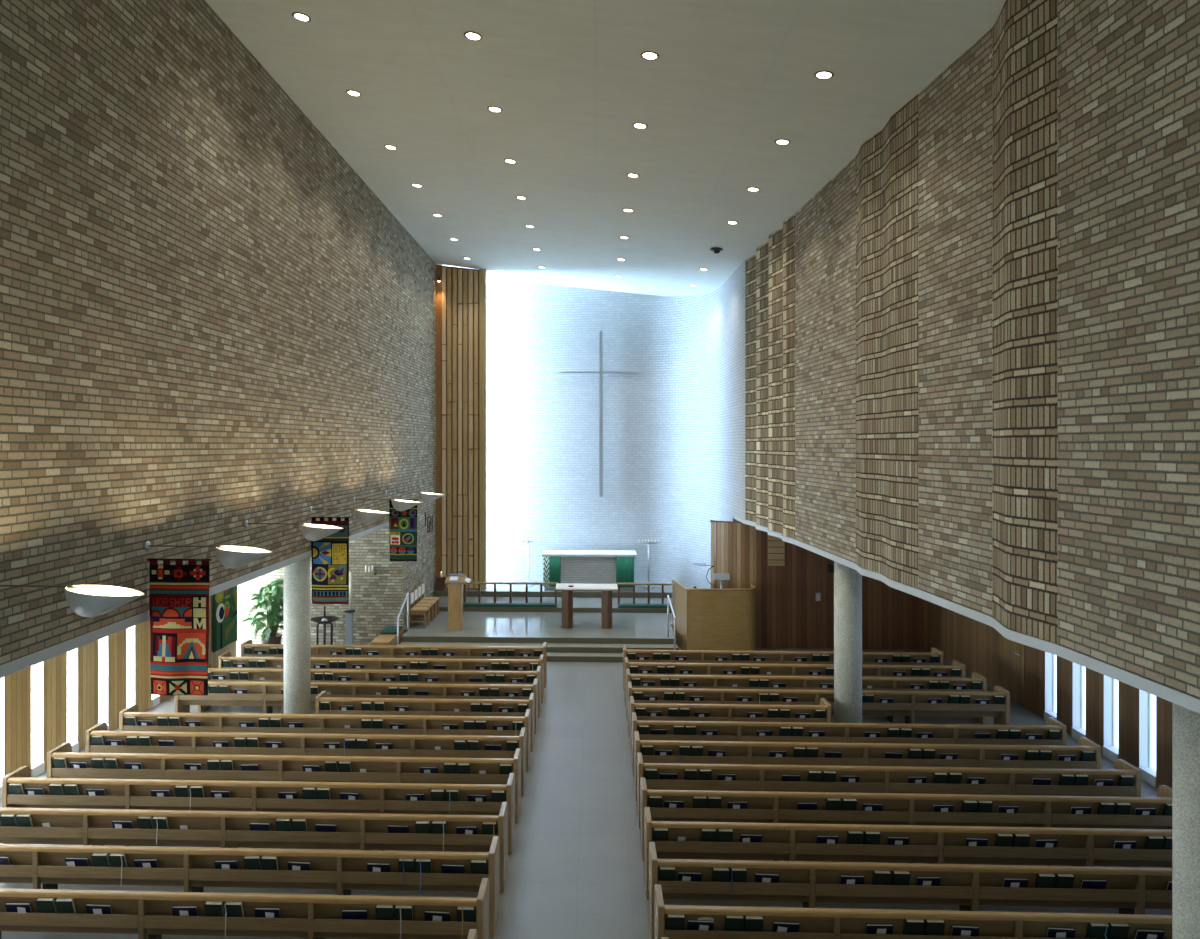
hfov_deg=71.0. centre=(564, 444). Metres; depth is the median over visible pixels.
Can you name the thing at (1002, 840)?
hymnal
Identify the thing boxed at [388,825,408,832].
songbook
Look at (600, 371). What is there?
wall cross
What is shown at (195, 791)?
hymnal
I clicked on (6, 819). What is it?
hymnal
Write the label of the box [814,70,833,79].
recessed light
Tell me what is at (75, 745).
window
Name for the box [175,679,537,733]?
pew
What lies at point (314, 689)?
hymnal
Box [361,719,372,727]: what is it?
hymnal
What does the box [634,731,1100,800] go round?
pew
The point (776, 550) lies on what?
hymn board
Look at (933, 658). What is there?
hymnal
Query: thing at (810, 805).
songbook
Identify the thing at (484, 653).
songbook
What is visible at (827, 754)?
songbook
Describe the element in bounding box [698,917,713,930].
leaflet
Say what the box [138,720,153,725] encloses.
songbook
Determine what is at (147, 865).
card
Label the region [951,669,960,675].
hymnal
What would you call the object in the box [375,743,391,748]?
songbook
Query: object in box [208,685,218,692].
hymnal
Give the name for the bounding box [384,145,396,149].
recessed light
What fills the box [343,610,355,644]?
pedestal
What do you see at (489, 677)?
hymnal
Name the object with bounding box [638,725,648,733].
hymnal
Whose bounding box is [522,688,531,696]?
hymnal
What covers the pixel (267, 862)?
hymnal
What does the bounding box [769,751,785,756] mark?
songbook
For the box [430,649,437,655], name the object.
hymnal
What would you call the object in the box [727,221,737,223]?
recessed light
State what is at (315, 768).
songbook
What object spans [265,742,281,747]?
songbook
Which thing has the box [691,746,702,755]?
hymnal
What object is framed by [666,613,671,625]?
step
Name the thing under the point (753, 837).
songbook
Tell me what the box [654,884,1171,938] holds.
pew
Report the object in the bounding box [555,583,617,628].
table
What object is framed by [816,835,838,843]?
songbook
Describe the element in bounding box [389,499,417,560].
banner
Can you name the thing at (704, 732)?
songbook
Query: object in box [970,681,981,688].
hymnal
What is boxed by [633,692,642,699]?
hymnal
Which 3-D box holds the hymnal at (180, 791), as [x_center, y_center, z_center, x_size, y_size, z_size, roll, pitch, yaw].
[-4.836,4.418,10.642,0.164,0.224,0.106,0,0,2]
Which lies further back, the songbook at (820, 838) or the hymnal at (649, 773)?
the hymnal at (649, 773)
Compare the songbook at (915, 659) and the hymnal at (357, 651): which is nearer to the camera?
the songbook at (915, 659)
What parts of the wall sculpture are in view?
frame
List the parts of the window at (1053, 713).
pane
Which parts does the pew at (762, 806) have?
panel, rail, panel, panel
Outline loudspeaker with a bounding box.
[828,564,833,572]
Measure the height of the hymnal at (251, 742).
0.223 m
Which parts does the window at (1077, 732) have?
pane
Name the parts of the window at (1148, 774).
pane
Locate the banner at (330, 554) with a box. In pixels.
[310,517,350,603]
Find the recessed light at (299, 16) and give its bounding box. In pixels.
[292,12,310,21]
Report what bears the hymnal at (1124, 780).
in the pew at (749, 777)
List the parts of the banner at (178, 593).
rod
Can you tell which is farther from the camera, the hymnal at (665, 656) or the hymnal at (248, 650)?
the hymnal at (248, 650)
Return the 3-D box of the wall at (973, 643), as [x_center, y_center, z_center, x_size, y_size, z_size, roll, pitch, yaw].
[8.870,3.475,11.059,0.220,3.250,19.750,0,0,2]
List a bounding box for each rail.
[463,582,557,606]
[617,583,671,607]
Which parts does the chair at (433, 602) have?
woven seat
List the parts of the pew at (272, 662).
panel, rail, panel, panel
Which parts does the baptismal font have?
leg frame, leg frame, dish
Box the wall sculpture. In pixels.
[424,512,432,532]
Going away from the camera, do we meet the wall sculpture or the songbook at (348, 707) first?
the songbook at (348, 707)
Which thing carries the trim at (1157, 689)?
attached to the wall at (972, 354)
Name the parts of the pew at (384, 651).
panel, rail, panel, panel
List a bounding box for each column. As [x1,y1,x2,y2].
[284,557,310,713]
[834,556,861,722]
[1172,688,1199,938]
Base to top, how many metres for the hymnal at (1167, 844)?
0.224 m
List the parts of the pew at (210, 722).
panel, rail, panel, panel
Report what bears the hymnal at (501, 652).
in the pew at (384, 651)
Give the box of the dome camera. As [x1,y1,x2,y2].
[711,247,722,253]
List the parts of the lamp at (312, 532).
arm, lamp shade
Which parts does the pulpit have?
panel, panel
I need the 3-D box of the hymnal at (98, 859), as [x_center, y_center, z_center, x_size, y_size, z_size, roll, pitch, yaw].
[-4.895,4.419,8.886,0.163,0.224,0.108,0,0,3]
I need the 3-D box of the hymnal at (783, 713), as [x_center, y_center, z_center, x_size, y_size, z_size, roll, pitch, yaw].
[3.595,4.419,13.722,0.162,0.223,0.107,0,0,2]
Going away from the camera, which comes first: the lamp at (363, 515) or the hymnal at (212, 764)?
the hymnal at (212, 764)
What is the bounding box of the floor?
[0,644,1171,938]
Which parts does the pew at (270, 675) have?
panel, rail, panel, panel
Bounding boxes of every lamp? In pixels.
[0,585,144,617]
[144,541,271,568]
[244,520,343,540]
[309,506,388,522]
[353,497,421,510]
[385,490,443,501]
[693,563,713,565]
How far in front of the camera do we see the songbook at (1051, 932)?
7.61 m
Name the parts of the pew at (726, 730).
panel, panel, rail, panel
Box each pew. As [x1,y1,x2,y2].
[0,802,507,892]
[0,836,499,937]
[0,878,488,938]
[2,766,514,854]
[47,742,520,822]
[86,722,525,795]
[119,704,530,772]
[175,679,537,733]
[198,663,540,717]
[218,652,543,702]
[241,640,546,687]
[315,691,534,751]
[467,929,477,938]
[623,645,942,689]
[624,657,964,706]
[626,669,985,724]
[628,682,1009,737]
[630,696,830,755]
[632,712,1065,776]
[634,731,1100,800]
[637,753,1140,828]
[640,777,1171,865]
[644,807,1171,898]
[649,842,1171,938]
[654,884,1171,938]
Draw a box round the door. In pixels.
[999,633,1024,706]
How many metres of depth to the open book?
21.43 m
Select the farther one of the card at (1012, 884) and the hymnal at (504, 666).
the hymnal at (504, 666)
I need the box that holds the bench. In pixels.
[370,626,403,644]
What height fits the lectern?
1.476 m
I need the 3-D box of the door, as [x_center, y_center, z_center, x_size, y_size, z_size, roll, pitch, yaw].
[8.924,4.060,16.805,0.094,2.040,1.000,0,0,2]
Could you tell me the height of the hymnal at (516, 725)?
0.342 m
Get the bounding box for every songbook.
[0,856,10,864]
[5,903,32,912]
[25,788,44,794]
[65,857,88,865]
[69,762,87,767]
[86,789,105,795]
[86,904,112,913]
[105,739,122,745]
[112,820,133,828]
[124,763,142,768]
[134,859,158,867]
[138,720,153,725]
[151,790,170,796]
[158,740,174,745]
[172,906,198,915]
[184,763,201,769]
[185,721,200,725]
[211,791,230,797]
[213,675,225,678]
[213,741,229,746]
[214,860,238,868]
[233,663,245,666]
[234,689,247,693]
[239,721,254,726]
[241,764,258,770]
[249,823,270,830]
[254,908,280,917]
[255,650,265,653]
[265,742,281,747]
[278,792,297,798]
[288,722,303,727]
[288,861,310,870]
[302,765,320,771]
[314,664,325,667]
[315,824,336,831]
[323,742,339,747]
[331,651,341,654]
[338,676,350,680]
[339,705,353,709]
[340,792,358,799]
[342,910,367,919]
[352,664,363,667]
[367,651,377,654]
[367,863,390,871]
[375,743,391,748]
[383,677,395,680]
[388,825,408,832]
[390,723,404,728]
[394,664,405,668]
[394,706,408,710]
[405,793,424,800]
[415,691,428,695]
[420,767,437,772]
[424,911,449,920]
[425,677,437,681]
[434,665,445,668]
[441,864,464,872]
[442,652,453,655]
[443,724,457,729]
[456,826,476,833]
[461,691,474,695]
[468,794,486,801]
[469,677,481,681]
[476,665,487,669]
[483,652,493,655]
[485,744,500,750]
[493,724,507,729]
[499,707,512,711]
[505,692,517,696]
[511,678,523,682]
[514,666,525,669]
[637,656,648,659]
[640,669,651,672]
[642,681,654,685]
[644,695,656,699]
[647,711,660,715]
[651,729,665,734]
[655,749,671,755]
[660,773,677,779]
[664,800,683,807]
[675,656,685,659]
[678,872,701,880]
[680,669,691,673]
[684,682,696,685]
[687,920,713,930]
[690,696,703,700]
[694,712,708,716]
[701,730,716,734]
[708,750,724,755]
[716,656,726,660]
[717,774,735,780]
[723,670,735,673]
[727,801,746,808]
[738,696,751,700]
[740,834,761,841]
[747,712,761,717]
[753,657,764,660]
[755,873,778,882]
[757,730,772,735]
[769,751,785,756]
[772,683,785,686]
[772,922,799,931]
[782,775,799,780]
[783,697,796,701]
[795,657,806,660]
[795,713,809,717]
[797,802,816,809]
[808,671,820,674]
[809,731,824,736]
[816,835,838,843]
[820,683,832,687]
[824,752,841,757]
[839,875,864,883]
[840,776,858,781]
[862,803,882,810]
[864,732,880,736]
[865,924,892,933]
[875,658,886,661]
[879,698,892,702]
[884,752,901,758]
[886,837,908,844]
[893,671,905,675]
[907,776,926,782]
[910,684,923,688]
[913,658,925,661]
[915,877,940,885]
[916,732,932,737]
[927,698,941,702]
[932,805,952,811]
[933,672,946,675]
[939,753,957,758]
[950,925,979,935]
[952,685,965,688]
[964,838,987,845]
[966,777,985,783]
[973,733,990,738]
[974,699,989,703]
[997,806,1018,812]
[1000,754,1017,759]
[1002,878,1027,887]
[1025,734,1041,738]
[1031,778,1051,784]
[1034,839,1057,846]
[1045,927,1075,937]
[1057,755,1075,760]
[1069,807,1090,813]
[1080,879,1106,888]
[1093,779,1113,785]
[1113,841,1136,848]
[1134,808,1155,814]
[1134,929,1164,938]
[1166,881,1171,889]
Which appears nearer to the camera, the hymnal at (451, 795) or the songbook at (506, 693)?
the hymnal at (451, 795)
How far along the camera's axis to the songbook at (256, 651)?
17.90 m
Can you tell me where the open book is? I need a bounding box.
[449,576,457,580]
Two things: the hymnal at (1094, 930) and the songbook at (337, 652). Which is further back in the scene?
the songbook at (337, 652)
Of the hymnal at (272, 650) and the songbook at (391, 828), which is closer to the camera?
the songbook at (391, 828)
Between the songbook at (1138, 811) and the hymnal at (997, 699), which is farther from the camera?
the hymnal at (997, 699)
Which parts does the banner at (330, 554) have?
rod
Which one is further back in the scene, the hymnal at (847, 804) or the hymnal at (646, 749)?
the hymnal at (646, 749)
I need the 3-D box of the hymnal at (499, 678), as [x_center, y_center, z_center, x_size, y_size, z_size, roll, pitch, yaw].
[-1.206,4.418,15.775,0.163,0.224,0.106,0,0,3]
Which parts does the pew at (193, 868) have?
leg, leg, seat, rail, panel, leg, panel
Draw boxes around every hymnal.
[0,814,16,826]
[8,783,24,794]
[15,814,33,826]
[36,898,56,912]
[48,784,64,794]
[52,757,67,767]
[54,898,77,913]
[63,784,79,794]
[91,735,104,744]
[91,758,105,768]
[91,853,109,866]
[104,758,118,768]
[108,853,127,886]
[124,716,136,725]
[126,736,138,745]
[137,816,153,828]
[138,736,151,745]
[152,817,169,844]
[157,717,168,725]
[168,717,180,725]
[174,786,189,796]
[189,786,204,806]
[204,901,224,916]
[207,760,220,769]
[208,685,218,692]
[218,685,228,692]
[220,760,233,769]
[222,660,231,666]
[224,902,244,936]
[229,672,239,679]
[234,737,246,746]
[239,672,249,679]
[243,856,261,869]
[244,647,253,653]
[246,737,259,746]
[248,660,257,666]
[257,660,266,666]
[258,718,269,726]
[261,856,278,869]
[269,647,277,653]
[270,718,281,726]
[275,819,291,830]
[278,647,283,653]
[291,819,307,830]
[302,788,316,798]
[311,686,318,693]
[314,673,323,679]
[316,788,330,798]
[320,701,330,709]
[324,673,333,680]
[324,761,337,771]
[329,661,337,667]
[338,661,346,667]
[338,761,351,771]
[344,739,355,755]
[345,648,353,654]
[353,648,361,654]
[356,739,368,748]
[361,702,371,710]
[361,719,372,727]
[372,719,383,728]
[374,702,384,710]
[375,905,394,919]
[388,687,397,694]
[394,905,413,938]
[398,859,414,889]
[399,687,408,694]
[400,674,408,680]
[409,674,418,680]
[410,662,418,668]
[415,821,430,833]
[415,859,431,892]
[419,662,427,668]
[421,649,429,655]
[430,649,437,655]
[431,789,444,800]
[432,821,446,850]
[443,763,456,773]
[445,790,459,812]
[454,740,465,749]
[456,906,474,938]
[457,763,469,773]
[464,720,474,729]
[467,740,478,749]
[470,860,486,873]
[471,703,480,711]
[475,721,485,729]
[479,688,488,695]
[482,703,491,711]
[482,822,496,834]
[485,674,494,681]
[490,688,498,695]
[491,662,499,669]
[491,790,504,801]
[496,675,504,681]
[498,649,505,655]
[499,764,511,773]
[501,662,508,669]
[506,649,513,655]
[506,741,517,750]
[512,721,522,729]
[518,704,527,711]
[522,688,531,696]
[526,675,534,682]
[530,663,537,669]
[534,650,541,656]
[627,653,634,659]
[629,666,637,672]
[631,678,639,685]
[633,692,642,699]
[636,707,645,715]
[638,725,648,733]
[641,745,652,754]
[645,768,656,778]
[649,796,661,807]
[653,653,660,659]
[653,828,667,840]
[657,666,664,672]
[659,867,675,880]
[660,678,668,685]
[662,653,669,659]
[664,692,673,699]
[666,666,674,672]
[666,914,684,929]
[668,708,677,716]
[670,678,678,685]
[673,725,683,734]
[675,692,684,700]
[678,746,689,762]
[679,708,689,716]
[684,769,696,779]
[685,726,695,734]
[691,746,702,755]
[692,796,706,807]
[699,769,711,779]
[701,829,715,841]
[707,797,720,807]
[712,868,728,881]
[717,829,732,841]
[724,915,743,930]
[729,868,746,898]
[732,654,740,660]
[741,654,749,660]
[741,667,749,673]
[744,916,762,931]
[749,679,758,686]
[750,667,759,673]
[758,693,767,704]
[759,679,768,686]
[767,709,777,717]
[769,693,778,701]
[779,709,789,717]
[779,727,790,735]
[791,727,802,735]
[793,747,805,756]
[805,747,818,757]
[807,771,821,781]
[812,654,820,660]
[814,709,825,717]
[821,654,829,661]
[822,771,835,781]
[825,668,833,674]
[825,798,840,809]
[841,799,856,810]
[846,831,862,843]
[863,694,873,702]
[863,831,880,843]
[871,871,890,884]
[887,728,899,737]
[891,871,909,884]
[892,655,900,661]
[899,728,911,737]
[901,655,910,661]
[903,919,924,934]
[908,749,921,758]
[911,668,920,675]
[920,668,929,675]
[921,749,935,758]
[923,919,944,934]
[928,681,938,688]
[929,655,938,662]
[932,772,947,783]
[939,681,949,688]
[947,773,961,783]
[948,695,959,703]
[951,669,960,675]
[959,695,970,703]
[961,800,977,811]
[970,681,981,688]
[977,801,992,812]
[993,696,1004,703]
[995,834,1012,846]
[996,729,1008,738]
[1008,729,1021,738]
[1012,834,1030,846]
[1025,750,1039,759]
[1034,874,1055,887]
[1038,750,1052,760]
[1047,730,1060,739]
[1054,874,1074,887]
[1058,774,1074,784]
[1074,774,1088,785]
[1079,751,1094,760]
[1085,923,1109,938]
[1097,802,1114,814]
[1107,923,1129,938]
[1114,803,1130,814]
[1118,775,1134,785]
[1144,836,1164,848]
[1162,804,1171,815]
[1163,836,1171,848]
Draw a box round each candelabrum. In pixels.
[519,538,538,585]
[638,539,658,588]
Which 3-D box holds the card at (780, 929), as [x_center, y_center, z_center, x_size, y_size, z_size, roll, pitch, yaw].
[1.990,4.465,7.698,0.098,0.127,0.037,0,0,4]
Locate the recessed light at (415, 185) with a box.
[411,184,422,187]
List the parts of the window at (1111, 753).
pane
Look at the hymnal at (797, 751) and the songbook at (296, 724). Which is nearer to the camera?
the hymnal at (797, 751)
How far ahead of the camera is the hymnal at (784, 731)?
12.83 m
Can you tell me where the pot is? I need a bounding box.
[260,633,281,643]
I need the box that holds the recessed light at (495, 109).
[487,106,502,112]
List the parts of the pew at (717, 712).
panel, rail, panel, panel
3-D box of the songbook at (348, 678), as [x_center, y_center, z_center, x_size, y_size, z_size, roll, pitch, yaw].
[-4.156,4.450,15.899,0.237,0.154,0.066,0,0,3]
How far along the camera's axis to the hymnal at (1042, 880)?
8.43 m
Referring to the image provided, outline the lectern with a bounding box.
[444,571,471,629]
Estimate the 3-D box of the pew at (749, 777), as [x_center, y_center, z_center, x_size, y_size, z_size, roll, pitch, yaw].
[4.256,4.664,11.306,6.520,0.872,0.524,0,0,2]
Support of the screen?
on the floor
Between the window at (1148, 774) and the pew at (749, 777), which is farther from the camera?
the window at (1148, 774)
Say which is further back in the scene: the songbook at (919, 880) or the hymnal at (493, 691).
the hymnal at (493, 691)
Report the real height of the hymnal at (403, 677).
0.224 m
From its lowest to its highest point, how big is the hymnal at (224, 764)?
0.224 m
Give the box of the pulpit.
[672,563,755,650]
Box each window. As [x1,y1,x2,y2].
[31,665,44,777]
[67,652,78,751]
[99,639,108,730]
[127,628,127,706]
[152,695,159,707]
[1044,654,1056,720]
[1072,666,1085,739]
[1103,678,1118,762]
[1138,693,1155,786]
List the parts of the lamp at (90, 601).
arm, lamp shade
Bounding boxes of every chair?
[409,591,429,627]
[412,588,432,623]
[416,585,436,619]
[420,582,439,615]
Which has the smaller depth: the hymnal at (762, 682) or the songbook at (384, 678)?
the hymnal at (762, 682)
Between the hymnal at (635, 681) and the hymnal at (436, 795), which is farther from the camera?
the hymnal at (635, 681)
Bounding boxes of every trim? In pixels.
[0,522,388,677]
[733,515,755,523]
[745,520,1199,713]
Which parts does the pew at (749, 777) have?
panel, panel, rail, panel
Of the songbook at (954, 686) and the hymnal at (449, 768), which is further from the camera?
the songbook at (954, 686)
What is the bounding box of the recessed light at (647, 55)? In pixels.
[641,51,658,59]
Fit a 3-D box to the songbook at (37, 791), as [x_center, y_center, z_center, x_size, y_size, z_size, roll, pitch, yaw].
[-6.757,4.450,10.727,0.237,0.154,0.068,0,0,4]
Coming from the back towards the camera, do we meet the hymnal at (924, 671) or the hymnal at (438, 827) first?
the hymnal at (924, 671)
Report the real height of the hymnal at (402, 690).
0.223 m
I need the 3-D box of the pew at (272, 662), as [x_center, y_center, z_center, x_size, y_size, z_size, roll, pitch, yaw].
[-3.668,4.664,16.957,6.500,0.872,0.524,0,0,2]
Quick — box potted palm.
[241,579,283,643]
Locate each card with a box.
[17,907,25,912]
[42,823,49,826]
[66,861,74,865]
[93,909,101,913]
[142,863,150,867]
[179,910,188,915]
[221,864,229,868]
[265,912,273,917]
[292,865,299,869]
[373,867,380,871]
[433,916,441,920]
[678,837,685,840]
[682,876,690,880]
[699,925,708,929]
[742,838,749,841]
[762,878,770,882]
[777,926,786,931]
[827,839,834,843]
[847,879,854,883]
[877,929,885,933]
[895,840,902,844]
[923,881,931,885]
[961,930,970,935]
[969,842,976,845]
[1010,883,1018,886]
[1045,843,1053,846]
[1056,932,1065,937]
[1123,844,1130,848]
[1146,934,1156,938]
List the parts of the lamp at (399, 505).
arm, lamp shade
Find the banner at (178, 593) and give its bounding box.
[147,558,211,694]
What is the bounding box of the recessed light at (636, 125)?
[632,123,647,128]
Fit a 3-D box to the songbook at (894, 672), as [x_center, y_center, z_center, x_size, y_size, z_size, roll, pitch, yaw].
[6.474,4.450,16.239,0.238,0.156,0.065,0,0,3]
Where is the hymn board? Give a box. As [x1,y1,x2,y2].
[768,535,784,565]
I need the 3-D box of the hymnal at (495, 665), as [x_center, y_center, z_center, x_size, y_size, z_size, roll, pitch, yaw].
[-1.359,4.419,16.656,0.163,0.224,0.108,0,0,3]
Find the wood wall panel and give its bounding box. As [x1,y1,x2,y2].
[436,264,486,589]
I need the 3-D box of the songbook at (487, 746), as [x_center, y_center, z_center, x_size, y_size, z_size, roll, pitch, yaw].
[-1.041,4.450,12.276,0.237,0.154,0.065,0,0,3]
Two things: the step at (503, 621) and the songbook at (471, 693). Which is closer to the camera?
the songbook at (471, 693)
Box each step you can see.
[399,642,677,652]
[401,630,676,643]
[404,611,673,632]
[433,584,671,597]
[433,596,671,612]
[547,652,622,661]
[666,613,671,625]
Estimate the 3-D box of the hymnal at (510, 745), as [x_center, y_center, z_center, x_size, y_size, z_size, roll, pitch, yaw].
[-0.760,4.419,12.248,0.163,0.224,0.107,0,0,3]
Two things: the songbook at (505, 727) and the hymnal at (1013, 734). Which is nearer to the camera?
the hymnal at (1013, 734)
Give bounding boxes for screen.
[710,520,755,588]
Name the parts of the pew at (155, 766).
panel, rail, panel, panel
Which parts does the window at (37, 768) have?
pane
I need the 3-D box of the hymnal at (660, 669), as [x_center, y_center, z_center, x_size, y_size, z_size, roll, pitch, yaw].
[1.886,4.419,16.388,0.163,0.224,0.109,0,0,1]
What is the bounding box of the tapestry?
[213,586,236,652]
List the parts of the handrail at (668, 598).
post, rail, post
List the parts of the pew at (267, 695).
panel, seat, leg, panel, rail, panel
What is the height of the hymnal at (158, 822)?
0.314 m
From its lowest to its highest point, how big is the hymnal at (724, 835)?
0.223 m
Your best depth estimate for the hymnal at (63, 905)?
7.97 m
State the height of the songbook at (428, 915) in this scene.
0.156 m
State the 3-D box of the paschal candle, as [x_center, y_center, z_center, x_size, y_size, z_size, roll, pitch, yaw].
[-5.237,3.567,20.605,0.060,0.965,0.058,0,0,2]
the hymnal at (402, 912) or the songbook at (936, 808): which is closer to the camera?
the hymnal at (402, 912)
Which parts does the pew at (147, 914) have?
leg, seat, rail, panel, panel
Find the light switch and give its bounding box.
[816,593,820,600]
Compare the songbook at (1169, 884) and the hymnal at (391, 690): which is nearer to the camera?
the songbook at (1169, 884)
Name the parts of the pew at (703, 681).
panel, panel, rail, leg, panel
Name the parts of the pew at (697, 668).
panel, panel, rail, panel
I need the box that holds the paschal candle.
[350,572,351,609]
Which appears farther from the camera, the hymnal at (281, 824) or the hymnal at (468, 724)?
the hymnal at (468, 724)
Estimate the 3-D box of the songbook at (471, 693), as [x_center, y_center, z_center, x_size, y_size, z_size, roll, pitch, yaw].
[-1.711,4.450,14.931,0.238,0.155,0.068,0,0,1]
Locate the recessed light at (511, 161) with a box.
[504,159,516,163]
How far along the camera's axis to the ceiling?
12.31 m
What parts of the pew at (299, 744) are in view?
panel, rail, panel, panel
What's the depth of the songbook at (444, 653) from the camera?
17.75 m
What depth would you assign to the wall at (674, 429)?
26.58 m
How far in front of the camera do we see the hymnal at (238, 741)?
12.36 m
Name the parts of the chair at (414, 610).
leg, rail, woven seat, seat frame, leg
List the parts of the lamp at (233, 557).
arm, lamp shade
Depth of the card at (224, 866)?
8.83 m
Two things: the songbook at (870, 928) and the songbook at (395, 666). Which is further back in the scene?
the songbook at (395, 666)
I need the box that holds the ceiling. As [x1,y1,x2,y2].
[205,0,1005,295]
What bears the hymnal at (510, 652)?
in the pew at (384, 651)
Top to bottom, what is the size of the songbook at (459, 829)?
0.154 m
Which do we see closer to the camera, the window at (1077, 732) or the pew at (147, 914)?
the pew at (147, 914)
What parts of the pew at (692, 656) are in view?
panel, rail, panel, panel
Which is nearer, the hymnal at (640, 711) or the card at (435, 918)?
the card at (435, 918)
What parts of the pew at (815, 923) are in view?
panel, rail, panel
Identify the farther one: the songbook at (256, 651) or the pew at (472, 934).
the songbook at (256, 651)
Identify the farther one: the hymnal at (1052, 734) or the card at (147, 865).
the hymnal at (1052, 734)
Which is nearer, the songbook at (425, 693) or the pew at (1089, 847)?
the pew at (1089, 847)
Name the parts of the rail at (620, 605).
post, post, handrail, post, post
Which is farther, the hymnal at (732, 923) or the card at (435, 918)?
the card at (435, 918)
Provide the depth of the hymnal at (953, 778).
11.03 m
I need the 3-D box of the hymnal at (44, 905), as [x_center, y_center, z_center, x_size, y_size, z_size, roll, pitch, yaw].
[-4.928,4.418,8.011,0.164,0.224,0.106,0,0,2]
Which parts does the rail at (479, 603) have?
post, post, post, post, handrail, post, post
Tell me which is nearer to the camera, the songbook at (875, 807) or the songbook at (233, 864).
the songbook at (233, 864)
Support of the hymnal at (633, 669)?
in the pew at (697, 668)
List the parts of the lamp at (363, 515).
arm, lamp shade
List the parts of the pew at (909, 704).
panel, panel, rail, leg, seat, panel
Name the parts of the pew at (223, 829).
seat, panel, rail, panel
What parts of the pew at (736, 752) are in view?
panel, panel, rail, panel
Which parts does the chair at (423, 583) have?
woven seat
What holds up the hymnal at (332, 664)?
in the pew at (272, 662)
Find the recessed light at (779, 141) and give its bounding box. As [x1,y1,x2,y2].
[775,139,789,144]
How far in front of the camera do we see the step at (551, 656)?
19.76 m
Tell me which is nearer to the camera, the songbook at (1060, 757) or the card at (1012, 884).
the card at (1012, 884)
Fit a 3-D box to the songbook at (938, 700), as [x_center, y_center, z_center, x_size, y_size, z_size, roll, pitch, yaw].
[6.389,4.450,14.504,0.240,0.159,0.066,0,0,3]
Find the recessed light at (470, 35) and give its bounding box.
[464,31,481,40]
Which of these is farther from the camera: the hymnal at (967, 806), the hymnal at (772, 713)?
the hymnal at (772, 713)
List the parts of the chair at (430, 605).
woven seat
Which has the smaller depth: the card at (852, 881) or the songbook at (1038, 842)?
the card at (852, 881)
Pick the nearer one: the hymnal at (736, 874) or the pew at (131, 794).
the hymnal at (736, 874)
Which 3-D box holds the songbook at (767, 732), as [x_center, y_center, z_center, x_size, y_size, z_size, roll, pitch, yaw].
[3.072,4.450,12.887,0.240,0.159,0.068,0,0,1]
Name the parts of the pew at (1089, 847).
panel, rail, panel, seat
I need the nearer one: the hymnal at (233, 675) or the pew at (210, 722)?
the pew at (210, 722)
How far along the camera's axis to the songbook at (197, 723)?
13.31 m
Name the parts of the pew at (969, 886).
panel, leg, rail, panel, seat, leg, leg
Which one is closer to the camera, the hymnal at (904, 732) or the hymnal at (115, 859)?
the hymnal at (115, 859)
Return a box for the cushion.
[380,626,402,633]
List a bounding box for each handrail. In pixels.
[397,593,408,644]
[667,595,675,649]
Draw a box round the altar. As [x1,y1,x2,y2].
[541,550,636,590]
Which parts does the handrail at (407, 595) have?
post, rail, post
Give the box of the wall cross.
[560,331,641,496]
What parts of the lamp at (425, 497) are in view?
lamp shade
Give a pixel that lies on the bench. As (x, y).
(388, 635)
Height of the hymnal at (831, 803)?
0.224 m
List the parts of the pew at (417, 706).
panel, rail, panel, panel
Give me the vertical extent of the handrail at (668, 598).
1.278 m
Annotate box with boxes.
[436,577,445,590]
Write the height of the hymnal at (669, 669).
0.224 m
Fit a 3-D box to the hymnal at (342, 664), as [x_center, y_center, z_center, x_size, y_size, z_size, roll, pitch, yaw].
[-4.420,4.419,16.769,0.164,0.224,0.107,0,0,2]
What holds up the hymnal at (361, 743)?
in the pew at (299, 744)
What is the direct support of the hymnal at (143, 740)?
in the pew at (299, 744)
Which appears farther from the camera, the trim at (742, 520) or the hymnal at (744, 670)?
the trim at (742, 520)
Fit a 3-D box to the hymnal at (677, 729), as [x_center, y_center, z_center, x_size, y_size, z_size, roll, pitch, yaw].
[1.759,4.419,12.919,0.163,0.224,0.109,0,0,3]
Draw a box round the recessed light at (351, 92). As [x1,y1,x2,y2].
[346,90,361,96]
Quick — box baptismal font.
[311,606,338,644]
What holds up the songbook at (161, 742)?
in the pew at (299, 744)
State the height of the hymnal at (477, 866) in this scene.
0.223 m
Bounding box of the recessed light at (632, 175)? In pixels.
[627,173,638,177]
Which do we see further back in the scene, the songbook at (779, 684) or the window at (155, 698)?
the window at (155, 698)
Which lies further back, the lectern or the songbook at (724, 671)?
the lectern
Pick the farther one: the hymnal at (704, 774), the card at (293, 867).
the hymnal at (704, 774)
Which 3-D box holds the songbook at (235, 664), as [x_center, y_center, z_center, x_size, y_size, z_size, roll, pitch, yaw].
[-6.517,4.450,16.863,0.239,0.158,0.065,0,0,3]
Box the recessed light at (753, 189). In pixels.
[747,187,759,191]
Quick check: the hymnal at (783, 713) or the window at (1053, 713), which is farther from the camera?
the window at (1053, 713)
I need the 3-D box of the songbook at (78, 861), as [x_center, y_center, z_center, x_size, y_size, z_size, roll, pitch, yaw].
[-5.168,4.450,8.915,0.239,0.157,0.066,0,0,1]
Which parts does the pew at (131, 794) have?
panel, rail, panel, panel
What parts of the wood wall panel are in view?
edge post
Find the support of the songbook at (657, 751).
in the pew at (736, 752)
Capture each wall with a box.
[0,0,435,664]
[0,595,235,783]
[236,526,402,644]
[487,261,744,588]
[745,0,1199,698]
[756,529,929,649]
[930,602,1171,787]
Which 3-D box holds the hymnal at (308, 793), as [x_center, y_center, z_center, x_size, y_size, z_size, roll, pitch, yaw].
[-3.208,4.419,10.582,0.164,0.224,0.107,0,0,1]
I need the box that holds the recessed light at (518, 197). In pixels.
[516,196,526,199]
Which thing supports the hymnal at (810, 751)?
in the pew at (736, 752)

